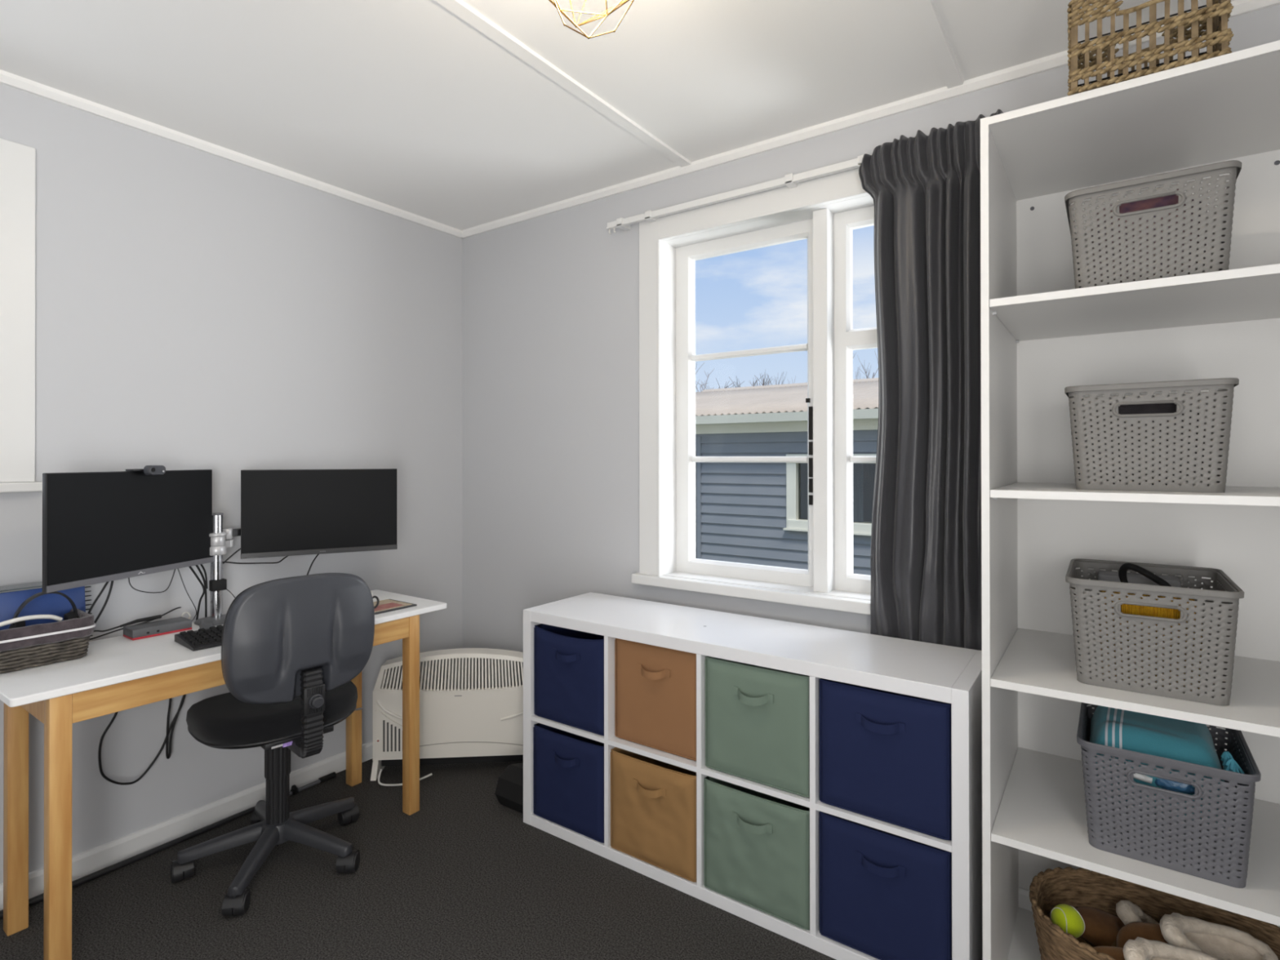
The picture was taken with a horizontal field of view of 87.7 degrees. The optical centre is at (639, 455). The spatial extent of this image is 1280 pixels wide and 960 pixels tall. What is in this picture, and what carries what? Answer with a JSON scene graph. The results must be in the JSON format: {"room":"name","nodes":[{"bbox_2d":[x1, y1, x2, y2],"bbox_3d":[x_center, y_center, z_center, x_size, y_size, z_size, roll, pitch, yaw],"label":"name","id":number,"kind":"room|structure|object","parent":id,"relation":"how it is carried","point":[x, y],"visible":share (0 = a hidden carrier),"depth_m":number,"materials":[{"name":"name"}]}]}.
{"room":"office","nodes":[
{"label":"office","id":0,"kind":"room"},
{"bbox_2d":[0,82,462,884],"bbox_3d":[-1.863,0.104,2.106,0.140,2.455,3.440,0,0,35],"label":"wall","id":1,"kind":"structure","parent":0,"point":[195,308],"depth_m":2.41,"materials":[{"name":"grey paint"}]},
{"bbox_2d":[0,137,42,493],"bbox_3d":[-2.302,-0.410,1.447,0.185,1.035,1.515,0,0,35],"label":"window","id":2,"kind":"structure","parent":1,"relation":"in","point":[17,161],"depth_m":1.97,"materials":[{"name":"white"}]},
{"bbox_2d":[0,741,372,910],"bbox_3d":[-1.839,1.295,2.000,0.013,0.072,3.300,0,0,35],"label":"baseboard","id":3,"kind":"structure","parent":1,"relation":"attached to","point":[86,863],"depth_m":2.32,"materials":[{"name":"white paint"}]},
{"bbox_2d":[0,69,462,237],"bbox_3d":[-1.837,-1.110,2.005,0.026,0.028,3.300,0,0,35],"label":"trim","id":4,"kind":"structure","parent":1,"relation":"attached to","point":[6,77],"depth_m":2.38,"materials":[{"name":"white paint"}]},
{"bbox_2d":[0,758,835,959],"bbox_3d":[-0.435,1.376,1.009,3.750,0.100,3.600,0,0,35],"label":"floor","id":5,"kind":"structure","parent":0,"point":[463,876],"depth_m":1.97,"materials":[{"name":"grey carpet"}]},
{"bbox_2d":[0,772,336,919],"bbox_3d":[-1.604,1.313,2.250,0.036,0.036,1.220,0,0,34],"label":"cable","id":6,"kind":"object","parent":5,"relation":"on","point":[295,789],"visible":0.84,"depth_m":2.24,"materials":[{"name":"black plastic"}]},
{"bbox_2d":[289,784,298,795],"bbox_3d":[-1.357,1.314,2.616,0.036,0.036,0.022,0,0,35],"label":"cable","id":7,"kind":"object","parent":6,"relation":"on","point":[294,790],"depth_m":2.61,"materials":[{"name":"black plastic"}]},
{"bbox_2d":[0,589,446,959],"bbox_3d":[-1.305,0.954,2.215,0.470,0.755,1.265,0,0,35],"label":"desk","id":8,"kind":"object","parent":5,"relation":"on","point":[118,673],"visible":0.72,"depth_m":1.84,"materials":[{"name":"white laminate"}]},
{"bbox_2d":[0,608,95,673],"bbox_3d":[-1.714,0.516,1.871,0.240,0.119,0.248,0,0,35],"label":"wicker basket","id":9,"kind":"object","parent":8,"relation":"on","point":[49,643],"visible":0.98,"depth_m":1.81,"materials":[{"name":"grey"}]},
{"bbox_2d":[0,614,62,626],"bbox_3d":[-1.681,0.455,1.812,0.019,0.032,0.174,0,0,34],"label":"strap","id":10,"kind":"object","parent":9,"relation":"in","point":[34,616],"visible":0.98,"depth_m":1.82,"materials":[{"name":"white plastic"}]},
{"bbox_2d":[8,591,79,628],"bbox_3d":[-1.685,0.455,1.887,0.056,0.142,0.163,0,0,35],"label":"headphones","id":11,"kind":"object","parent":9,"relation":"in","point":[72,615],"visible":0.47,"depth_m":1.86,"materials":[{"name":"black plastic"}]},
{"bbox_2d":[8,620,25,628],"bbox_3d":[-1.721,0.490,1.837,0.056,0.072,0.038,0,0,35],"label":"ear cup","id":12,"kind":"object","parent":11,"relation":"on","point":[21,624],"depth_m":1.83,"materials":[{"name":"black"}]},
{"bbox_2d":[63,611,79,620],"bbox_3d":[-1.649,0.490,1.938,0.056,0.072,0.038,0,0,35],"label":"ear cup","id":13,"kind":"object","parent":11,"relation":"on","point":[72,615],"depth_m":1.92,"materials":[{"name":"black plastic"}]},
{"bbox_2d":[0,586,93,636],"bbox_3d":[-1.756,0.478,1.961,0.051,0.178,0.228,0,0,35],"label":"binder","id":14,"kind":"object","parent":9,"relation":"in","point":[55,604],"visible":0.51,"depth_m":1.95,"materials":[{"name":"blue plastic"}]},
{"bbox_2d":[0,581,42,591],"bbox_3d":[-1.812,0.384,1.929,0.085,0.004,0.190,0,0,35],"label":"clear tray","id":15,"kind":"object","parent":14,"relation":"on","point":[36,584],"visible":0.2,"depth_m":1.93,"materials":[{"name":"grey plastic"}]},
{"bbox_2d":[93,626,119,631],"bbox_3d":[-1.688,0.551,2.074,0.005,0.016,0.114,0,0,35],"label":"cable","id":16,"kind":"object","parent":8,"relation":"on","point":[117,627],"visible":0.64,"depth_m":2.09,"materials":[{"name":"black plastic"}]},
{"bbox_2d":[88,606,181,639],"bbox_3d":[-1.639,0.549,2.169,0.053,0.052,0.322,0,0,21],"label":"cable","id":17,"kind":"object","parent":8,"relation":"on","point":[180,606],"visible":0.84,"depth_m":2.12,"materials":[{"name":"black plastic"}]},
{"bbox_2d":[119,614,161,627],"bbox_3d":[-1.623,0.539,2.166,0.012,0.019,0.113,0,0,35],"label":"cable","id":18,"kind":"object","parent":8,"relation":"on","point":[146,619],"visible":1,"depth_m":2.17,"materials":[{"name":"black"}]},
{"bbox_2d":[97,694,186,785],"bbox_3d":[-1.639,0.875,2.212,0.028,0.409,0.252,0,0,35],"label":"cable","id":19,"kind":"object","parent":8,"relation":"hanging from","point":[103,775],"visible":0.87,"depth_m":2.15,"materials":[{"name":"black plastic"}]},
{"bbox_2d":[123,617,191,639],"bbox_3d":[-1.560,0.560,2.157,0.083,0.031,0.164,0,0,35],"label":"station","id":20,"kind":"object","parent":8,"relation":"on","point":[148,629],"visible":1,"depth_m":2.13,"materials":[{"name":"grey plastic"}]},
{"bbox_2d":[165,694,185,759],"bbox_3d":[-1.588,0.858,2.288,0.012,0.353,0.068,0,0,35],"label":"cable","id":21,"kind":"object","parent":8,"relation":"hanging from","point":[167,753],"visible":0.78,"depth_m":2.27,"materials":[{"name":"black plastic"}]},
{"bbox_2d":[180,611,191,618],"bbox_3d":[-1.562,0.557,2.290,0.036,0.037,0.007,0,0,-26],"label":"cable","id":22,"kind":"object","parent":8,"relation":"on","point":[187,612],"visible":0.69,"depth_m":2.29,"materials":[{"name":"grey plastic"}]},
{"bbox_2d":[177,568,196,621],"bbox_3d":[-1.533,0.469,2.254,0.008,0.211,0.063,0,0,35],"label":"cable","id":23,"kind":"object","parent":8,"relation":"on","point":[178,568],"visible":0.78,"depth_m":2.26,"materials":[{"name":"black plastic"}]},
{"bbox_2d":[174,624,223,651],"bbox_3d":[-1.236,0.561,2.170,0.168,0.028,0.430,0,0,39],"label":"keyboard","id":24,"kind":"object","parent":8,"relation":"on","point":[202,638],"visible":0.21,"depth_m":2.03,"materials":[{"name":"black plastic"}]},
{"bbox_2d":[194,512,240,628],"bbox_3d":[-1.422,0.390,2.346,0.199,0.374,0.623,0,0,35],"label":"monitor stand","id":25,"kind":"object","parent":8,"relation":"on","point":[221,539],"visible":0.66,"depth_m":2.30,"materials":[{"name":"grey metal"}]},
{"bbox_2d":[42,469,213,593],"bbox_3d":[-1.547,0.209,2.043,0.042,0.320,0.535,0,0,11],"label":"computer monitor","id":26,"kind":"object","parent":25,"relation":"attached to","point":[98,527],"visible":1,"depth_m":1.98,"materials":[{"name":"black plastic"}]},
{"bbox_2d":[88,581,109,613],"bbox_3d":[-1.659,0.443,2.042,0.084,0.177,0.016,0,0,-35],"label":"cable","id":27,"kind":"object","parent":26,"relation":"attached to","point":[106,583],"visible":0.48,"depth_m":2.04,"materials":[{"name":"black plastic"}]},
{"bbox_2d":[93,580,113,622],"bbox_3d":[-1.642,0.444,2.035,0.006,0.177,0.066,0,0,35],"label":"cable","id":28,"kind":"object","parent":26,"relation":"attached to","point":[112,582],"visible":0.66,"depth_m":2.04,"materials":[{"name":"black plastic"}]},
{"bbox_2d":[125,465,165,475],"bbox_3d":[-1.512,0.046,2.043,0.053,0.030,0.095,0,0,7],"label":"webcam","id":29,"kind":"object","parent":26,"relation":"attached to","point":[148,469],"visible":1,"depth_m":2.03,"materials":[{"name":"black plastic"}]},
{"bbox_2d":[128,568,175,593],"bbox_3d":[-1.578,0.406,2.161,0.003,0.088,0.135,0,0,35],"label":"cable","id":30,"kind":"object","parent":26,"relation":"attached to","point":[175,569],"visible":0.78,"depth_m":2.16,"materials":[{"name":"black plastic"}]},
{"bbox_2d":[188,566,204,620],"bbox_3d":[-1.526,0.466,2.285,0.011,0.216,0.060,0,0,41],"label":"cable","id":31,"kind":"object","parent":25,"relation":"attached to","point":[190,567],"visible":0.91,"depth_m":2.29,"materials":[{"name":"black plastic"}]},
{"bbox_2d":[195,564,207,617],"bbox_3d":[-1.518,0.465,2.298,0.007,0.216,0.045,0,0,35],"label":"cable","id":32,"kind":"object","parent":25,"relation":"attached to","point":[197,566],"visible":0.8,"depth_m":2.31,"materials":[{"name":"black plastic"}]},
{"bbox_2d":[200,564,208,588],"bbox_3d":[-1.512,0.410,2.302,0.010,0.109,0.033,0,0,35],"label":"cable","id":33,"kind":"object","parent":25,"relation":"attached to","point":[202,565],"visible":0.73,"depth_m":2.31,"materials":[{"name":"black plastic"}]},
{"bbox_2d":[222,555,288,564],"bbox_3d":[-1.391,0.380,2.427,0.037,0.049,0.249,0,0,42],"label":"cable","id":34,"kind":"object","parent":25,"relation":"attached to","point":[286,556],"visible":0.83,"depth_m":2.42,"materials":[{"name":"black plastic"}]},
{"bbox_2d":[240,468,397,559],"bbox_3d":[-1.211,0.214,2.542,0.535,0.320,0.042,0,0,-28],"label":"computer monitor","id":35,"kind":"object","parent":25,"relation":"attached to","point":[284,512],"visible":1,"depth_m":2.52,"materials":[{"name":"black plastic"}]},
{"bbox_2d":[222,547,240,564],"bbox_3d":[-1.443,0.348,2.396,0.107,0.077,0.016,0,0,-44],"label":"cable","id":36,"kind":"object","parent":35,"relation":"attached to","point":[233,553],"visible":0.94,"depth_m":2.38,"materials":[{"name":"black plastic"}]},
{"bbox_2d":[306,554,319,574],"bbox_3d":[-1.284,0.461,2.575,0.140,0.230,0.025,0,0,-38],"label":"cable","id":37,"kind":"object","parent":35,"relation":"attached to","point":[315,557],"visible":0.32,"depth_m":2.59,"materials":[{"name":"black plastic"}]},
{"bbox_2d":[373,599,417,614],"bbox_3d":[-1.003,0.573,2.486,0.173,0.007,0.275,0,0,35],"label":"printed sheet","id":38,"kind":"object","parent":8,"relation":"on","point":[387,605],"visible":0.48,"depth_m":2.52,"materials":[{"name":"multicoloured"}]},
{"bbox_2d":[370,591,379,608],"bbox_3d":[-0.997,0.536,2.409,0.104,0.079,0.080,0,0,-24],"label":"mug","id":39,"kind":"object","parent":38,"relation":"on","point":[373,597],"visible":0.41,"depth_m":2.45,"materials":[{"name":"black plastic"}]},
{"bbox_2d":[170,573,374,917],"bbox_3d":[-1.170,0.845,2.181,0.646,0.971,0.555,0,0,43],"label":"office chair","id":40,"kind":"object","parent":5,"relation":"on","point":[292,648],"visible":1,"depth_m":1.99,"materials":[{"name":"grey plastic"}]},
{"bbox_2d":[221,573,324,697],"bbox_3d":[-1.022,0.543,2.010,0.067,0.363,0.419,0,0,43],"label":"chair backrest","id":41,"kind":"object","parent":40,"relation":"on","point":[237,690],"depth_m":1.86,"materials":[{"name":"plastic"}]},
{"bbox_2d":[377,768,431,786],"bbox_3d":[-0.949,1.297,2.692,0.210,0.064,0.030,0,0,-10],"label":"cable","id":42,"kind":"object","parent":5,"relation":"on","point":[380,770],"visible":0.85,"depth_m":2.67,"materials":[{"name":"grey plastic"}]},
{"bbox_2d":[370,648,523,781],"bbox_3d":[-0.748,1.085,2.826,0.725,0.495,0.140,0,0,-5],"label":"heater","id":43,"kind":"object","parent":5,"relation":"on","point":[471,700],"visible":0.73,"depth_m":2.79,"materials":[{"name":"white metal"}]},
{"bbox_2d":[494,762,523,813],"bbox_3d":[-0.451,1.266,2.547,0.168,0.130,0.155,0,0,35],"label":"speaker box","id":44,"kind":"object","parent":5,"relation":"on","point":[508,792],"visible":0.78,"depth_m":2.50,"materials":[{"name":"black"}]},
{"bbox_2d":[523,591,982,959],"bbox_3d":[0.286,0.944,2.151,1.469,0.770,0.385,0,0,35],"label":"cube shelf","id":45,"kind":"object","parent":5,"relation":"on","point":[953,675],"visible":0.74,"depth_m":1.91,"materials":[{"name":"white wood"}]},
{"bbox_2d":[533,723,604,843],"bbox_3d":[-0.158,1.132,2.437,0.329,0.322,0.384,0,0,35],"label":"fabric bin","id":46,"kind":"object","parent":45,"relation":"on","point":[568,791],"visible":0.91,"depth_m":2.29,"materials":[{"name":"blue fabric"}]},
{"bbox_2d":[533,623,604,735],"bbox_3d":[-0.156,0.776,2.441,0.329,0.324,0.384,0,0,35],"label":"fabric bin","id":47,"kind":"object","parent":45,"relation":"on","point":[569,664],"visible":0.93,"depth_m":2.30,"materials":[{"name":"blue fabric"}]},
{"bbox_2d":[610,746,696,882],"bbox_3d":[0.129,1.131,2.231,0.329,0.322,0.385,0,0,35],"label":"fabric bin","id":48,"kind":"object","parent":45,"relation":"on","point":[653,802],"visible":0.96,"depth_m":2.09,"materials":[{"name":"brown fabric"}]},
{"bbox_2d":[614,638,696,760],"bbox_3d":[0.141,0.772,2.251,0.329,0.331,0.389,0,0,35],"label":"fabric bin","id":49,"kind":"object","parent":45,"relation":"on","point":[655,686],"visible":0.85,"depth_m":2.11,"materials":[{"name":"brown fabric"}]},
{"bbox_2d":[703,776,809,929],"bbox_3d":[0.417,1.129,2.029,0.329,0.324,0.383,0,0,35],"label":"fabric bin","id":50,"kind":"object","parent":45,"relation":"on","point":[757,844],"visible":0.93,"depth_m":1.88,"materials":[{"name":"green fabric"}]},
{"bbox_2d":[705,656,809,797],"bbox_3d":[0.419,0.771,2.034,0.329,0.331,0.391,0,0,35],"label":"fabric bin","id":51,"kind":"object","parent":45,"relation":"on","point":[757,717],"visible":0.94,"depth_m":1.89,"materials":[{"name":"green fabric"}]},
{"bbox_2d":[819,678,951,840],"bbox_3d":[0.709,0.770,1.833,0.329,0.331,0.384,0,0,35],"label":"fabric bin","id":52,"kind":"object","parent":45,"relation":"on","point":[885,756],"visible":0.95,"depth_m":1.69,"materials":[{"name":"blue fabric"}]},
{"bbox_2d":[819,811,951,959],"bbox_3d":[0.708,1.126,1.831,0.329,0.329,0.384,0,0,35],"label":"fabric bin","id":53,"kind":"object","parent":45,"relation":"on","point":[884,895],"visible":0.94,"depth_m":1.69,"materials":[{"name":"blue fabric"}]},
{"bbox_2d":[980,40,1279,959],"bbox_3d":[1.331,0.283,1.444,0.984,2.086,0.552,0,0,35],"label":"open shelf unit","id":54,"kind":"object","parent":5,"relation":"on","point":[1042,335],"visible":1,"depth_m":1.64,"materials":[{"name":"white laminate"}]},
{"bbox_2d":[1066,0,1234,95],"bbox_3d":[1.065,-0.861,1.412,0.266,0.204,0.203,0,0,34],"label":"seagrass basket","id":55,"kind":"object","parent":54,"relation":"on","point":[1213,19],"visible":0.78,"depth_m":1.35,"materials":[{"name":"brown wicker"}]},
{"bbox_2d":[1064,377,1239,492],"bbox_3d":[1.174,-0.038,1.551,0.298,0.232,0.350,0,0,35],"label":"plastic basket","id":56,"kind":"object","parent":54,"relation":"on","point":[1214,407],"visible":0.96,"depth_m":1.41,"materials":[{"name":"grey plastic"}]},
{"bbox_2d":[1086,403,1204,484],"bbox_3d":[1.178,-0.027,1.560,0.222,0.195,0.261,0,0,35],"label":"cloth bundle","id":57,"kind":"object","parent":56,"relation":"in","point":[1161,407],"visible":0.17,"depth_m":1.47,"materials":[{"name":"black fabric"}]},
{"bbox_2d":[1064,160,1241,288],"bbox_3d":[1.161,-0.466,1.531,0.298,0.232,0.350,0,0,35],"label":"plastic basket","id":58,"kind":"object","parent":54,"relation":"on","point":[1217,222],"visible":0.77,"depth_m":1.39,"materials":[{"name":"grey plastic"}]},
{"bbox_2d":[1091,188,1207,285],"bbox_3d":[1.162,-0.470,1.531,0.220,0.215,0.262,0,0,35],"label":"scarf","id":59,"kind":"object","parent":58,"relation":"in","point":[1171,199],"visible":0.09,"depth_m":1.44,"materials":[{"name":"purple fabric"}]},
{"bbox_2d":[1065,558,1244,706],"bbox_3d":[1.154,0.385,1.519,0.298,0.232,0.350,0,0,35],"label":"plastic basket","id":60,"kind":"object","parent":54,"relation":"on","point":[1219,604],"visible":0.98,"depth_m":1.39,"materials":[{"name":"grey plastic"}]},
{"bbox_2d":[1097,570,1181,613],"bbox_3d":[1.210,0.393,1.619,0.160,0.203,0.070,0,0,35],"label":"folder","id":61,"kind":"object","parent":60,"relation":"in","point":[1104,575],"visible":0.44,"depth_m":1.60,"materials":[{"name":"grey"}]},
{"bbox_2d":[1118,563,1171,586],"bbox_3d":[1.185,0.315,1.559,0.106,0.115,0.083,0,0,35],"label":"strap","id":62,"kind":"object","parent":60,"relation":"in","point":[1122,571],"visible":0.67,"depth_m":1.56,"materials":[{"name":"black fabric"}]},
{"bbox_2d":[1098,590,1202,692],"bbox_3d":[1.137,0.404,1.493,0.175,0.180,0.200,0,0,35],"label":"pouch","id":63,"kind":"object","parent":60,"relation":"in","point":[1169,613],"visible":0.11,"depth_m":1.41,"materials":[{"name":"yellow fabric"}]},
{"bbox_2d":[1029,866,1279,959],"bbox_3d":[1.187,1.175,1.462,0.579,0.254,0.386,0,0,35],"label":"woven basket","id":64,"kind":"object","parent":54,"relation":"on","point":[1069,886],"visible":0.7,"depth_m":1.62,"materials":[{"name":"wicker"}]},
{"bbox_2d":[1050,903,1084,937],"bbox_3d":[0.994,1.084,1.549,0.066,0.066,0.066,0,0,-35],"label":"tennis ball","id":65,"kind":"object","parent":64,"relation":"in","point":[1067,917],"visible":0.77,"depth_m":1.53,"materials":[{"name":"yellow fabric"}]},
{"bbox_2d":[1075,899,1159,947],"bbox_3d":[1.191,1.176,1.596,0.309,0.199,0.121,0,0,26],"label":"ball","id":66,"kind":"object","parent":64,"relation":"in","point":[1102,928],"visible":0.38,"depth_m":1.60,"materials":[{"name":"brown fabric"}]},
{"bbox_2d":[1093,937,1218,959],"bbox_3d":[1.093,1.108,1.413,0.293,0.157,0.146,0,0,14],"label":"slipper","id":67,"kind":"object","parent":64,"relation":"in","point":[1140,948],"visible":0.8,"depth_m":1.41,"materials":[{"name":"beige fabric"}]},
{"bbox_2d":[1111,912,1278,959],"bbox_3d":[1.223,1.104,1.483,0.296,0.158,0.145,0,0,14],"label":"slipper","id":68,"kind":"object","parent":64,"relation":"in","point":[1222,942],"visible":0.78,"depth_m":1.47,"materials":[{"name":"beige fabric"}]},
{"bbox_2d":[1076,702,1261,888],"bbox_3d":[1.163,0.730,1.492,0.298,0.232,0.350,0,0,35],"label":"plastic basket","id":69,"kind":"object","parent":54,"relation":"on","point":[1220,855],"visible":0.82,"depth_m":1.36,"materials":[{"name":"grey plastic"}]},
{"bbox_2d":[1124,768,1152,783],"bbox_3d":[1.056,0.679,1.413,0.048,0.024,0.018,0,0,35],"label":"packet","id":70,"kind":"object","parent":69,"relation":"in","point":[1141,777],"visible":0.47,"depth_m":1.40,"materials":[{"name":"white plastic"}]},
{"bbox_2d":[1089,705,1244,828],"bbox_3d":[1.167,0.671,1.496,0.260,0.170,0.270,0,0,35],"label":"folded towel","id":71,"kind":"object","parent":69,"relation":"in","point":[1187,741],"visible":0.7,"depth_m":1.43,"materials":[{"name":"teal fabric"}]},
{"bbox_2d":[1154,777,1195,794],"bbox_3d":[1.112,0.681,1.385,0.072,0.029,0.038,0,0,35],"label":"wrapper","id":72,"kind":"object","parent":69,"relation":"in","point":[1167,784],"visible":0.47,"depth_m":1.37,"materials":[{"name":"blue plastic"}]},
{"bbox_2d":[0,0,1235,230],"bbox_3d":[-0.438,-1.179,1.018,3.750,0.100,3.600,0,0,35],"label":"ceiling","id":73,"kind":"structure","parent":0,"point":[406,105],"depth_m":1.96,"materials":[{"name":"white paint"}]},
{"bbox_2d":[434,0,691,167],"bbox_3d":[-0.758,-1.123,1.244,0.048,0.009,3.248,0,0,35],"label":"trim","id":74,"kind":"structure","parent":73,"relation":"attached to","point":[460,8],"depth_m":1.95,"materials":[{"name":"white paint"}]},
{"bbox_2d":[548,0,634,39],"bbox_3d":[-0.102,-0.960,1.276,0.239,0.337,0.250,0,0,35],"label":"pendant lamp","id":75,"kind":"object","parent":73,"relation":"hanging from","point":[559,10],"visible":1,"depth_m":1.29,"materials":[{"name":"gold metal"}]},
{"bbox_2d":[909,0,964,88],"bbox_3d":[0.020,-1.126,0.694,0.048,0.009,3.248,0,0,35],"label":"trim","id":76,"kind":"structure","parent":73,"relation":"attached to","point":[926,12],"depth_m":1.80,"materials":[{"name":"white paint"}]},
{"bbox_2d":[462,4,1279,652],"bbox_3d":[0.555,0.102,2.418,3.450,2.455,0.140,0,0,35],"label":"wall","id":77,"kind":"structure","parent":0,"point":[550,302],"depth_m":2.94,"materials":[{"name":"grey paint"}]},
{"bbox_2d":[606,154,871,234],"bbox_3d":[0.471,-0.942,2.357,1.450,0.051,0.062,0,0,35],"label":"curtain rod","id":78,"kind":"object","parent":77,"relation":"attached to","point":[790,180],"visible":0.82,"depth_m":2.40,"materials":[{"name":"white metal"}]},
{"bbox_2d":[858,109,1003,650],"bbox_3d":[0.866,-0.037,2.006,0.412,1.891,0.084,0,0,35],"label":"curtain","id":79,"kind":"object","parent":78,"relation":"hanging from","point":[924,189],"visible":0.64,"depth_m":2.00,"materials":[{"name":"grey fabric"}]},
{"bbox_2d":[631,168,877,615],"bbox_3d":[0.555,-0.214,2.394,1.320,1.463,0.182,0,0,35],"label":"window","id":80,"kind":"structure","parent":77,"relation":"in","point":[824,211],"depth_m":2.47,"materials":[{"name":"white wood"}]},
{"bbox_2d":[461,0,1279,238],"bbox_3d":[0.506,-1.111,2.355,3.450,0.028,0.026,0,0,35],"label":"trim","id":81,"kind":"structure","parent":77,"relation":"attached to","point":[1240,6],"depth_m":2.23,"materials":[{"name":"white paint"}]},
{"bbox_2d":[1017,886,1032,911],"bbox_3d":[0.518,1.294,2.348,3.437,0.072,0.013,0,0,35],"label":"baseboard","id":82,"kind":"structure","parent":77,"relation":"attached to","point":[1024,903],"depth_m":1.92,"materials":[{"name":"white"}]},
{"label":"outside","id":83,"kind":"structure","parent":0,"visible":0},
{"bbox_3d":[10.687,2.178,19.754,60.000,0.100,39.840,0,0,35],"label":"ground","id":84,"kind":"structure","parent":83,"visible":0},
{"bbox_2d":[695,361,773,391],"bbox_3d":[2.506,-0.844,23.143,2.996,6.000,4.308,0,0,-38],"label":"bare tree","id":85,"kind":"object","parent":84,"relation":"on","point":[696,362],"visible":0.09,"depth_m":22.80,"materials":[{"name":"beige plant"}]},
{"bbox_2d":[750,372,806,386],"bbox_3d":[4.507,-0.271,21.038,1.592,4.821,2.551,0,0,35],"label":"bare tree","id":86,"kind":"object","parent":84,"relation":"on","point":[764,372],"visible":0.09,"depth_m":21.27,"materials":[{"name":"beige plant"}]},
{"bbox_2d":[695,377,878,575],"bbox_3d":[3.672,0.438,8.611,8.600,3.320,3.385,0,0,35],"label":"house","id":87,"kind":"structure","parent":84,"relation":"on","point":[746,513],"depth_m":8.55,"materials":[{"name":"wood"}]},
{"bbox_2d":[853,463,863,522],"bbox_3d":[2.540,0.447,7.908,0.220,0.800,0.030,0,0,35],"label":"curtain","id":88,"kind":"object","parent":87,"relation":"hanging from","point":[858,468],"depth_m":7.87,"materials":[{"name":"fabric"}]},
{"bbox_2d":[852,350,878,378],"bbox_3d":[6.399,-0.603,19.357,1.809,5.477,3.030,0,0,-1],"label":"bare tree","id":89,"kind":"object","parent":84,"relation":"on","point":[874,350],"visible":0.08,"depth_m":19.11,"materials":[{"name":"beige plant"}]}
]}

